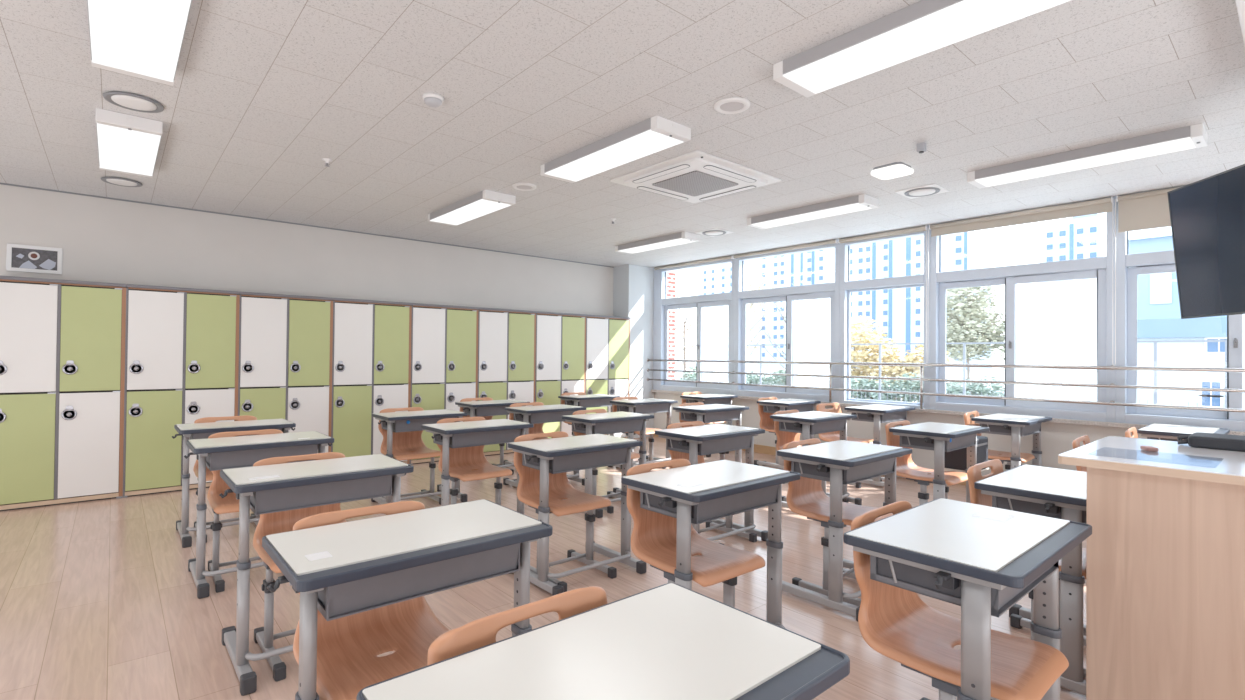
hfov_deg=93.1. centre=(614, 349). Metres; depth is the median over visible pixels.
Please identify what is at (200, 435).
tray
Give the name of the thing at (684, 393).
chair
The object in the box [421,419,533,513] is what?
school desk
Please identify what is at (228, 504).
chair
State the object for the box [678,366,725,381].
shrub
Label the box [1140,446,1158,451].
eraser
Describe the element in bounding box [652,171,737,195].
grille
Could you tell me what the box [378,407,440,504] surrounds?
chair
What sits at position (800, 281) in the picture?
tree
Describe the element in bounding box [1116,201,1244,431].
window
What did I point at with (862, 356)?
tree
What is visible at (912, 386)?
shrub
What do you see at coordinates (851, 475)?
tray
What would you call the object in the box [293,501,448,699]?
chair
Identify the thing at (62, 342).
lockers
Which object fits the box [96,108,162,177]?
ceiling light
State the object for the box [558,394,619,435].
school desk
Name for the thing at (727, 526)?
chair
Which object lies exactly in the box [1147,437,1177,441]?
tray
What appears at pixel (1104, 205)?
roller blind
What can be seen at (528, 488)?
chair
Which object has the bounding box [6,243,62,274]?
framed picture
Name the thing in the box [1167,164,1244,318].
television
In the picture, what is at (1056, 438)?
wall
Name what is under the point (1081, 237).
apartment building
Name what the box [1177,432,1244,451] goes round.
case
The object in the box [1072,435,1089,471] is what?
chair
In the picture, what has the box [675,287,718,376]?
tree
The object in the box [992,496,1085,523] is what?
tray
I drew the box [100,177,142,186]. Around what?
ceiling vent
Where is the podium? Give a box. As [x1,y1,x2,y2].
[1058,436,1244,699]
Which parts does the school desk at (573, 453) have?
under rail, leg, edge trim, leg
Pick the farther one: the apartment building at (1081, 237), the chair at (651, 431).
the apartment building at (1081, 237)
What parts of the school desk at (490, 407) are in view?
under rail, leg, edge trim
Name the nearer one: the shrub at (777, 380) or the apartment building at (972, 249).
the shrub at (777, 380)
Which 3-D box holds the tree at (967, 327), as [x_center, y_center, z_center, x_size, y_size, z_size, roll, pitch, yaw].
[18.420,-0.464,30.839,4.327,7.288,5.266,0,-1,25]
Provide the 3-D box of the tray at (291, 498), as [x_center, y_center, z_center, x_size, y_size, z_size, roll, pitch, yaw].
[-1.232,0.567,2.457,0.500,0.095,0.306,1,-1,-40]
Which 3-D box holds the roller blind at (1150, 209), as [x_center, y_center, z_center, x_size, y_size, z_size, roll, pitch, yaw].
[4.493,-0.554,4.191,0.048,1.378,1.427,1,-1,-40]
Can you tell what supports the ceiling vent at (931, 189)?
in the ceiling
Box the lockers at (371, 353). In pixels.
[331,298,411,464]
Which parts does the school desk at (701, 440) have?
under rail, leg, edge trim, leg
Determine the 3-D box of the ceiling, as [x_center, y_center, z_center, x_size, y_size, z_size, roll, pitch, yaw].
[-0.036,-1.343,3.135,8.770,0.146,8.820,1,-1,-40]
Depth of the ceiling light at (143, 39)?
2.35 m
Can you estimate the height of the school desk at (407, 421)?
0.718 m
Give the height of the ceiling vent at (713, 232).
0.022 m
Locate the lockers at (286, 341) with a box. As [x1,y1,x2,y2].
[238,291,333,451]
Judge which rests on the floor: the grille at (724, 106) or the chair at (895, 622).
the chair at (895, 622)
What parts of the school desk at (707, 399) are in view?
under rail, edge trim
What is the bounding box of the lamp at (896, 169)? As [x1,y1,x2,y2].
[871,162,913,179]
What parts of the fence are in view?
post, post, post, panel, rail, post, post, post, post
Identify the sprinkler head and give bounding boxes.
[322,158,331,166]
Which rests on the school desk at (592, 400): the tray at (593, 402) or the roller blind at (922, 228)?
the tray at (593, 402)
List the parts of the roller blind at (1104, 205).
pull chain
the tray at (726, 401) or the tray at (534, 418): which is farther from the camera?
the tray at (726, 401)
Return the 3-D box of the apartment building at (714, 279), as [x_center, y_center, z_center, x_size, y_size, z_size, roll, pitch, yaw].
[43.505,-20.643,228.635,12.150,52.000,20.000,1,-1,-40]
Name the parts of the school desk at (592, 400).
under rail, edge trim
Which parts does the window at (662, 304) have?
sash, sash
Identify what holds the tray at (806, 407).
on the school desk at (769, 406)
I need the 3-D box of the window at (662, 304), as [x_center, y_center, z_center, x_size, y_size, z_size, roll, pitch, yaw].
[1.115,-0.308,8.308,0.110,1.806,1.525,1,-1,-40]
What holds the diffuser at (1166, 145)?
attached to the ceiling light at (1193, 136)
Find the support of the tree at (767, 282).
on the ground
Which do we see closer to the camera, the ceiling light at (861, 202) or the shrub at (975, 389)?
the ceiling light at (861, 202)
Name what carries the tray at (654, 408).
on the school desk at (650, 405)
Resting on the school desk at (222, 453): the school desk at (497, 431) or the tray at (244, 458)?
the tray at (244, 458)
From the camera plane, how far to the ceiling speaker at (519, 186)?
4.61 m
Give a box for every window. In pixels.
[647,200,1244,421]
[653,259,734,394]
[734,243,839,402]
[839,229,929,408]
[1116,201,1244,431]
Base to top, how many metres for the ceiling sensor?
0.056 m
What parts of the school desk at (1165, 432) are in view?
under rail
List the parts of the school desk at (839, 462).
under rail, leg, edge trim, leg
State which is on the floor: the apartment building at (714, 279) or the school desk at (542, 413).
the school desk at (542, 413)
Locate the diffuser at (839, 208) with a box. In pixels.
[751,203,872,228]
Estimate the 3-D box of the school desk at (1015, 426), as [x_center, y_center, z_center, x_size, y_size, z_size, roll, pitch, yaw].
[3.318,0.921,4.917,0.706,0.717,0.504,1,-1,-40]
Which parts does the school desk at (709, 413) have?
under rail, leg, edge trim, leg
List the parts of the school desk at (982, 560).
under rail, edge trim, leg, leg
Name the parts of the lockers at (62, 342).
door, door, rail, panel, door, door, panel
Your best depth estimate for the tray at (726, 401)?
7.33 m
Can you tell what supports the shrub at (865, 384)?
on the ground
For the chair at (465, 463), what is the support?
on the floor
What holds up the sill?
attached to the wall at (1056, 438)
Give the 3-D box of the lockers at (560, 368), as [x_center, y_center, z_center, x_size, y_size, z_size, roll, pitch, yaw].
[-0.821,0.393,7.815,0.793,1.752,0.446,1,-1,-40]
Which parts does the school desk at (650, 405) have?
under rail, edge trim, leg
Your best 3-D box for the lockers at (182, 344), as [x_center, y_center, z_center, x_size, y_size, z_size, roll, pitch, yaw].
[-3.845,0.340,5.245,0.793,1.752,0.446,1,-1,-40]
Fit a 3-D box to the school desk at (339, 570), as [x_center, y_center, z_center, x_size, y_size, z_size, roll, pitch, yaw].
[-0.545,0.849,1.589,0.706,0.723,0.504,1,-1,-40]
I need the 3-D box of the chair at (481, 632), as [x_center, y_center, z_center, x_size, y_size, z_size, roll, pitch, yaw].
[-0.014,0.835,0.897,0.400,0.747,0.475,1,-1,-40]
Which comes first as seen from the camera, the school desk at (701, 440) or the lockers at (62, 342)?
the school desk at (701, 440)
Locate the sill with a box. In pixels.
[651,390,1244,435]
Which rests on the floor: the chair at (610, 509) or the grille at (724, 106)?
the chair at (610, 509)
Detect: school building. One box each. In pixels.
[1129,226,1244,319]
[1137,316,1244,408]
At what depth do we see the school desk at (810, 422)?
4.69 m
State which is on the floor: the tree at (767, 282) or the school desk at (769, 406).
the school desk at (769, 406)
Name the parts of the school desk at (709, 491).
under rail, leg, edge trim, leg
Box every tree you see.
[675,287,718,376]
[704,274,780,365]
[750,278,821,372]
[815,315,902,396]
[869,344,949,401]
[923,285,1022,378]
[983,301,1096,390]
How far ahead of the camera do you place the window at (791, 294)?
7.11 m
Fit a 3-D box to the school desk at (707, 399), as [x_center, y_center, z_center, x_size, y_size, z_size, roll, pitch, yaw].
[1.190,0.928,7.421,0.706,0.712,0.504,1,-1,-40]
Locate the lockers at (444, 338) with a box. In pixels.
[410,303,478,464]
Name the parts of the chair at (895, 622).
leg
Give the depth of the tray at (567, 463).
3.16 m
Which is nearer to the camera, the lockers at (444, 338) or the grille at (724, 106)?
the grille at (724, 106)
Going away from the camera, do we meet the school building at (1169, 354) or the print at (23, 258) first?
the print at (23, 258)
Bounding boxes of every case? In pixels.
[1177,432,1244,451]
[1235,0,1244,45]
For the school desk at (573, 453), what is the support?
on the floor
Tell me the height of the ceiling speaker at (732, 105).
0.013 m
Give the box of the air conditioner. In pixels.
[610,150,780,202]
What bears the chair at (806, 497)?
on the floor
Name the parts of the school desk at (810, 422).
under rail, leg, edge trim, leg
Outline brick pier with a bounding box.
[667,271,675,379]
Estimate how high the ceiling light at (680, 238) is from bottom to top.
0.076 m
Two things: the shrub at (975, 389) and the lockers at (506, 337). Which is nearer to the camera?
the lockers at (506, 337)
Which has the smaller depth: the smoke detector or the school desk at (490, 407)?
the smoke detector
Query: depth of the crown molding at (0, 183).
5.83 m
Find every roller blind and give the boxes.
[654,255,732,270]
[733,239,837,258]
[838,225,928,362]
[929,196,1115,365]
[1116,186,1182,232]
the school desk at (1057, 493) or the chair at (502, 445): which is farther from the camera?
the chair at (502, 445)
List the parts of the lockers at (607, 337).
door, door, panel, rail, door, door, panel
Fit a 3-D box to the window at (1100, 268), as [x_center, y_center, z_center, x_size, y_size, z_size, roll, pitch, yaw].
[3.235,-0.313,5.716,0.236,1.806,8.219,1,-1,-40]
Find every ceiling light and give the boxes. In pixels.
[87,0,191,85]
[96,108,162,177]
[428,190,515,225]
[540,115,690,182]
[615,232,700,253]
[747,194,878,228]
[773,0,1070,96]
[967,123,1207,188]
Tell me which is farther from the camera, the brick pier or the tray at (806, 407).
the brick pier
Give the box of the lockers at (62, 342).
[0,276,125,510]
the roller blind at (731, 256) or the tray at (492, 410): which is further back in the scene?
the roller blind at (731, 256)
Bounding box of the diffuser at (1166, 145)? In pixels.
[975,137,1195,186]
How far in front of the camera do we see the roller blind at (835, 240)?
7.04 m
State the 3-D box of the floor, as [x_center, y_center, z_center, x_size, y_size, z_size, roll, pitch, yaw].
[-0.060,1.280,3.109,8.770,0.100,8.820,1,-1,-40]
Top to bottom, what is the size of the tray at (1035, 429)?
0.095 m
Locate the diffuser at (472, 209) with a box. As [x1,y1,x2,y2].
[430,199,510,224]
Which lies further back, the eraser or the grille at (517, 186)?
the grille at (517, 186)
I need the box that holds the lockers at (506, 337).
[477,307,536,455]
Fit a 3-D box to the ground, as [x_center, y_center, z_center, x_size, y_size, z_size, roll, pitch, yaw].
[34.597,4.398,134.396,213.100,0.100,280.000,1,-1,-40]
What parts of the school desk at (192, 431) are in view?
leg, edge trim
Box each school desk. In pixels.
[172,419,295,547]
[184,431,333,598]
[219,454,413,695]
[262,499,552,699]
[356,583,849,699]
[371,409,467,503]
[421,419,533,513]
[455,400,529,466]
[503,404,585,486]
[508,434,645,595]
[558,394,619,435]
[562,411,653,517]
[608,398,677,467]
[621,460,799,628]
[655,424,767,541]
[673,404,748,462]
[680,394,737,456]
[754,399,820,468]
[770,411,861,507]
[777,440,911,621]
[843,498,1091,699]
[844,404,917,485]
[889,422,989,502]
[971,413,1051,468]
[974,465,1086,694]
[1137,424,1229,441]
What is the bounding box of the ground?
[675,362,1096,401]
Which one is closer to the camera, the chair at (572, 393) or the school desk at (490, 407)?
the school desk at (490, 407)
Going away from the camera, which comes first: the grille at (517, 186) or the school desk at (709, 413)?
the grille at (517, 186)
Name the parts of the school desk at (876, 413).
under rail, leg, edge trim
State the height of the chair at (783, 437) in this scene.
0.747 m
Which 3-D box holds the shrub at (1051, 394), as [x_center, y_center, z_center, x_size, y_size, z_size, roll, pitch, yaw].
[12.176,1.855,16.734,2.221,2.252,2.253,1,-1,-19]
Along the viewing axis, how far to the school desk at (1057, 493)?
2.16 m
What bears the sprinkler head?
attached to the ceiling
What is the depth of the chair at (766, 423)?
6.58 m
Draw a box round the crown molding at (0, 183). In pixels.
[0,183,613,267]
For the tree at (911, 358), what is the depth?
23.80 m
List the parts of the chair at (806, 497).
leg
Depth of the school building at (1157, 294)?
44.61 m
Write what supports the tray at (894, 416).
on the school desk at (876, 413)
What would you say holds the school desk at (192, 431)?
on the floor
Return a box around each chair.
[193,415,259,542]
[207,429,282,592]
[253,452,346,681]
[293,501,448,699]
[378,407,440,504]
[428,586,607,664]
[437,417,511,504]
[459,397,513,473]
[509,402,550,480]
[514,431,616,591]
[561,392,585,435]
[573,409,639,513]
[613,396,665,468]
[627,459,764,607]
[667,421,756,544]
[679,402,725,459]
[681,392,728,453]
[758,397,778,465]
[774,410,847,502]
[783,438,892,606]
[816,403,881,487]
[851,501,1068,699]
[885,420,967,504]
[964,411,1034,470]
[967,459,1085,680]
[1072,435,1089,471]
[1125,427,1137,437]
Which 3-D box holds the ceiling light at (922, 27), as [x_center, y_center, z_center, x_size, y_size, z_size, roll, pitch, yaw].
[1.209,-1.254,2.310,0.280,0.076,1.196,1,-1,-40]
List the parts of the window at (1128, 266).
sash, sash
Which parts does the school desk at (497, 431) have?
under rail, leg, edge trim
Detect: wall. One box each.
[0,184,612,315]
[654,392,1146,475]
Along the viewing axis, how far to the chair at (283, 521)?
2.48 m
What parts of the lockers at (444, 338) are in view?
door, door, rail, panel, door, door, panel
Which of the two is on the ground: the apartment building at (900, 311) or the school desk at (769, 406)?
the apartment building at (900, 311)
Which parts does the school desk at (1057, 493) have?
edge trim, under rail, leg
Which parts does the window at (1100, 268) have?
post, post, guard rail, rail, rail, rail, sash, sash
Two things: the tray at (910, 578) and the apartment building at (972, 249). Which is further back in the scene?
the apartment building at (972, 249)
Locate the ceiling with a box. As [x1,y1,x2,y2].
[0,0,1244,269]
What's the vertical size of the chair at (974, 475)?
0.747 m
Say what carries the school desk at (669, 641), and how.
on the floor
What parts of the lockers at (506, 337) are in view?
door, door, rail, panel, door, door, panel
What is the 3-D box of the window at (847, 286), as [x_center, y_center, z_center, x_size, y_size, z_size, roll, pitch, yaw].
[2.860,-0.312,6.254,0.110,1.806,0.955,1,-1,-40]
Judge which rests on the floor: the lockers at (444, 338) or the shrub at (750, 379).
the lockers at (444, 338)
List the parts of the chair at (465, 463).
leg, leg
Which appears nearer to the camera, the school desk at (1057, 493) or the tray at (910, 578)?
the tray at (910, 578)
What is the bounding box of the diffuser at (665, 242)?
[619,238,696,252]
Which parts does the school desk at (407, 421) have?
under rail, leg, edge trim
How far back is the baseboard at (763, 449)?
7.33 m
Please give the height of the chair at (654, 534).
0.747 m
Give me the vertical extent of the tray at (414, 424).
0.095 m
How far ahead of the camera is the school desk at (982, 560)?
1.49 m
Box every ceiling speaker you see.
[512,183,536,190]
[714,97,749,113]
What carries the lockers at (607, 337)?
on the floor
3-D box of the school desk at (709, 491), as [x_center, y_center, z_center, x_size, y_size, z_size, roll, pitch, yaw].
[0.397,0.866,2.381,0.706,0.723,0.504,1,-1,-40]
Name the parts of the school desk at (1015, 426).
under rail, edge trim, leg, leg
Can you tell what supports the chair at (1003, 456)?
on the floor
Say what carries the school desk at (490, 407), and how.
on the floor
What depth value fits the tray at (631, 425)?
4.64 m
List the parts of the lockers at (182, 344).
door, door, rail, panel, door, door, panel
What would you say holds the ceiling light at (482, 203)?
attached to the ceiling
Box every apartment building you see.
[697,260,749,363]
[749,248,834,366]
[850,236,923,367]
[941,228,991,370]
[1040,213,1105,371]
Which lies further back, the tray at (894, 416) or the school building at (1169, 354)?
the school building at (1169, 354)
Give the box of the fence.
[675,340,1244,407]
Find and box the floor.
[0,436,1085,699]
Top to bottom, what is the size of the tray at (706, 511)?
0.095 m
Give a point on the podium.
(1165, 548)
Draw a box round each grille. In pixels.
[516,185,531,188]
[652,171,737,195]
[720,102,743,110]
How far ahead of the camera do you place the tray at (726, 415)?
5.47 m
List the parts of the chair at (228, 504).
leg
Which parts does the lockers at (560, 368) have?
door, door, rail, panel, door, door, panel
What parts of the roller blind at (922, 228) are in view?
pull chain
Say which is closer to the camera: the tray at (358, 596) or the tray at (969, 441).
the tray at (358, 596)
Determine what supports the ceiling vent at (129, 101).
in the ceiling
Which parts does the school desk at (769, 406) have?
under rail, edge trim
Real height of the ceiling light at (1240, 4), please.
0.141 m
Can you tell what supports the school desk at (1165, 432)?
on the floor
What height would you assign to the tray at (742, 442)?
0.095 m
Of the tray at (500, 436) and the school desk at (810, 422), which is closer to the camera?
the tray at (500, 436)
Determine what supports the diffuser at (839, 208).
attached to the ceiling light at (861, 202)
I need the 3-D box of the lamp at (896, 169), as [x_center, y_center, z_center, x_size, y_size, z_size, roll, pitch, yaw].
[1.929,-1.245,4.103,0.230,0.045,0.230,1,-1,-40]
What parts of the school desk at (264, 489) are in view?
leg, under rail, edge trim, leg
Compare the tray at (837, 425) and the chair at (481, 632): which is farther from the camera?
the tray at (837, 425)
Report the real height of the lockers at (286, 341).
1.752 m
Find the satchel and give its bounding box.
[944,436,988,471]
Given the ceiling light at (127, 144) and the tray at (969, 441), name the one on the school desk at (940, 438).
the tray at (969, 441)
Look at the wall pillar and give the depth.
8.70 m
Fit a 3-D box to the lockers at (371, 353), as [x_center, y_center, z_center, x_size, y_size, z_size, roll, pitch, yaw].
[-2.635,0.361,6.273,0.793,1.752,0.446,1,-1,-40]
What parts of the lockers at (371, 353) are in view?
door, door, rail, panel, door, door, panel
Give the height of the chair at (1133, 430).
0.747 m
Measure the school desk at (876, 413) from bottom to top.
0.722 m
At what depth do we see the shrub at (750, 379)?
23.86 m
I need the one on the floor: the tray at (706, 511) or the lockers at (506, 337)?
the lockers at (506, 337)
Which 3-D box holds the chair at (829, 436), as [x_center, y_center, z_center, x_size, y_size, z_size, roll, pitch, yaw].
[2.273,0.904,5.733,0.400,0.747,0.475,1,-1,-34]
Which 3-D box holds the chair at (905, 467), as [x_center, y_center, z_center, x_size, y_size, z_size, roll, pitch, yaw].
[2.189,0.887,4.080,0.400,0.747,0.475,1,-1,-40]
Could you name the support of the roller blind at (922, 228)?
attached to the window at (1100, 268)
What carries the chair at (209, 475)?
on the floor
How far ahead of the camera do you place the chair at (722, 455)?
5.70 m
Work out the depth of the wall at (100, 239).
5.89 m
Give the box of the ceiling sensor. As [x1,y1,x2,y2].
[917,142,925,152]
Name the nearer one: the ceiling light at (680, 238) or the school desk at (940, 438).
the school desk at (940, 438)
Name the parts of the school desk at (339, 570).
under rail, leg, edge trim, leg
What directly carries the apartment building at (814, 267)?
on the ground
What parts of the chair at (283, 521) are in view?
leg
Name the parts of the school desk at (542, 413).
under rail, leg, edge trim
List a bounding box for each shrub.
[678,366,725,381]
[746,368,772,384]
[766,369,805,385]
[805,371,855,397]
[850,370,912,401]
[893,372,955,402]
[946,374,1004,396]
[1019,376,1093,400]
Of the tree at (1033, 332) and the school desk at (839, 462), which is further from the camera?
the tree at (1033, 332)
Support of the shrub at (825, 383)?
on the ground
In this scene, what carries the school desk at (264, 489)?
on the floor
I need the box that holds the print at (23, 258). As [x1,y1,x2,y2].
[12,247,57,270]
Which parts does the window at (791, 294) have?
sash, sash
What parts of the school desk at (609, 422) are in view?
under rail, leg, edge trim, leg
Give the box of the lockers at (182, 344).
[123,284,239,497]
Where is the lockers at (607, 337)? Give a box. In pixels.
[585,314,630,437]
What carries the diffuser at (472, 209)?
attached to the ceiling light at (482, 203)
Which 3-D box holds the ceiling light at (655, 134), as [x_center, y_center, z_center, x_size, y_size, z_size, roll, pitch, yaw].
[-0.037,-1.251,3.776,0.280,0.076,1.166,1,-1,-40]
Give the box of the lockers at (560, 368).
[535,311,586,437]
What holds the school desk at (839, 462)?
on the floor
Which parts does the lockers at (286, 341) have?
door, door, rail, panel, door, door, panel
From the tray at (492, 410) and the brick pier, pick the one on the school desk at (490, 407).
the tray at (492, 410)
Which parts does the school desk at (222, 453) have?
leg, edge trim, leg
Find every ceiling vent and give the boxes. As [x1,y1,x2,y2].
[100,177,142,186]
[103,92,163,112]
[694,228,733,236]
[895,184,948,198]
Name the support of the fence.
on the ground
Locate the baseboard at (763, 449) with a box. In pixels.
[653,434,965,484]
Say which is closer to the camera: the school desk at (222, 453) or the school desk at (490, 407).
the school desk at (222, 453)
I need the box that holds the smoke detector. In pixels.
[423,93,443,107]
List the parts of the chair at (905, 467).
leg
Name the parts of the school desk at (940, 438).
under rail, leg, edge trim, leg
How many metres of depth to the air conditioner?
4.29 m
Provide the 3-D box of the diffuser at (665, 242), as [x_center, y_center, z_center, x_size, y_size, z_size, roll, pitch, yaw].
[0.471,-1.189,6.768,0.242,0.008,1.040,1,-1,-40]
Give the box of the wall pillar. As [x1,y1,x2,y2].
[613,264,653,437]
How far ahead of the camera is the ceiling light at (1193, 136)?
3.69 m
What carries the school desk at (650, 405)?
on the floor
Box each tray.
[190,428,281,439]
[206,444,317,470]
[250,475,391,514]
[318,543,520,620]
[382,417,456,432]
[433,429,520,447]
[463,405,509,416]
[513,411,574,423]
[522,448,626,473]
[565,398,612,407]
[572,419,643,433]
[617,403,669,413]
[640,484,778,523]
[666,435,751,455]
[681,410,739,422]
[686,398,730,405]
[763,404,812,413]
[779,419,845,434]
[791,458,894,484]
[852,411,905,422]
[870,555,1058,617]
[900,434,975,451]
[980,423,1040,436]
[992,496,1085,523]
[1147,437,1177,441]
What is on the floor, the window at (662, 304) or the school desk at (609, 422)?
the school desk at (609, 422)
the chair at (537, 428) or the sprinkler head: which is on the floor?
the chair at (537, 428)

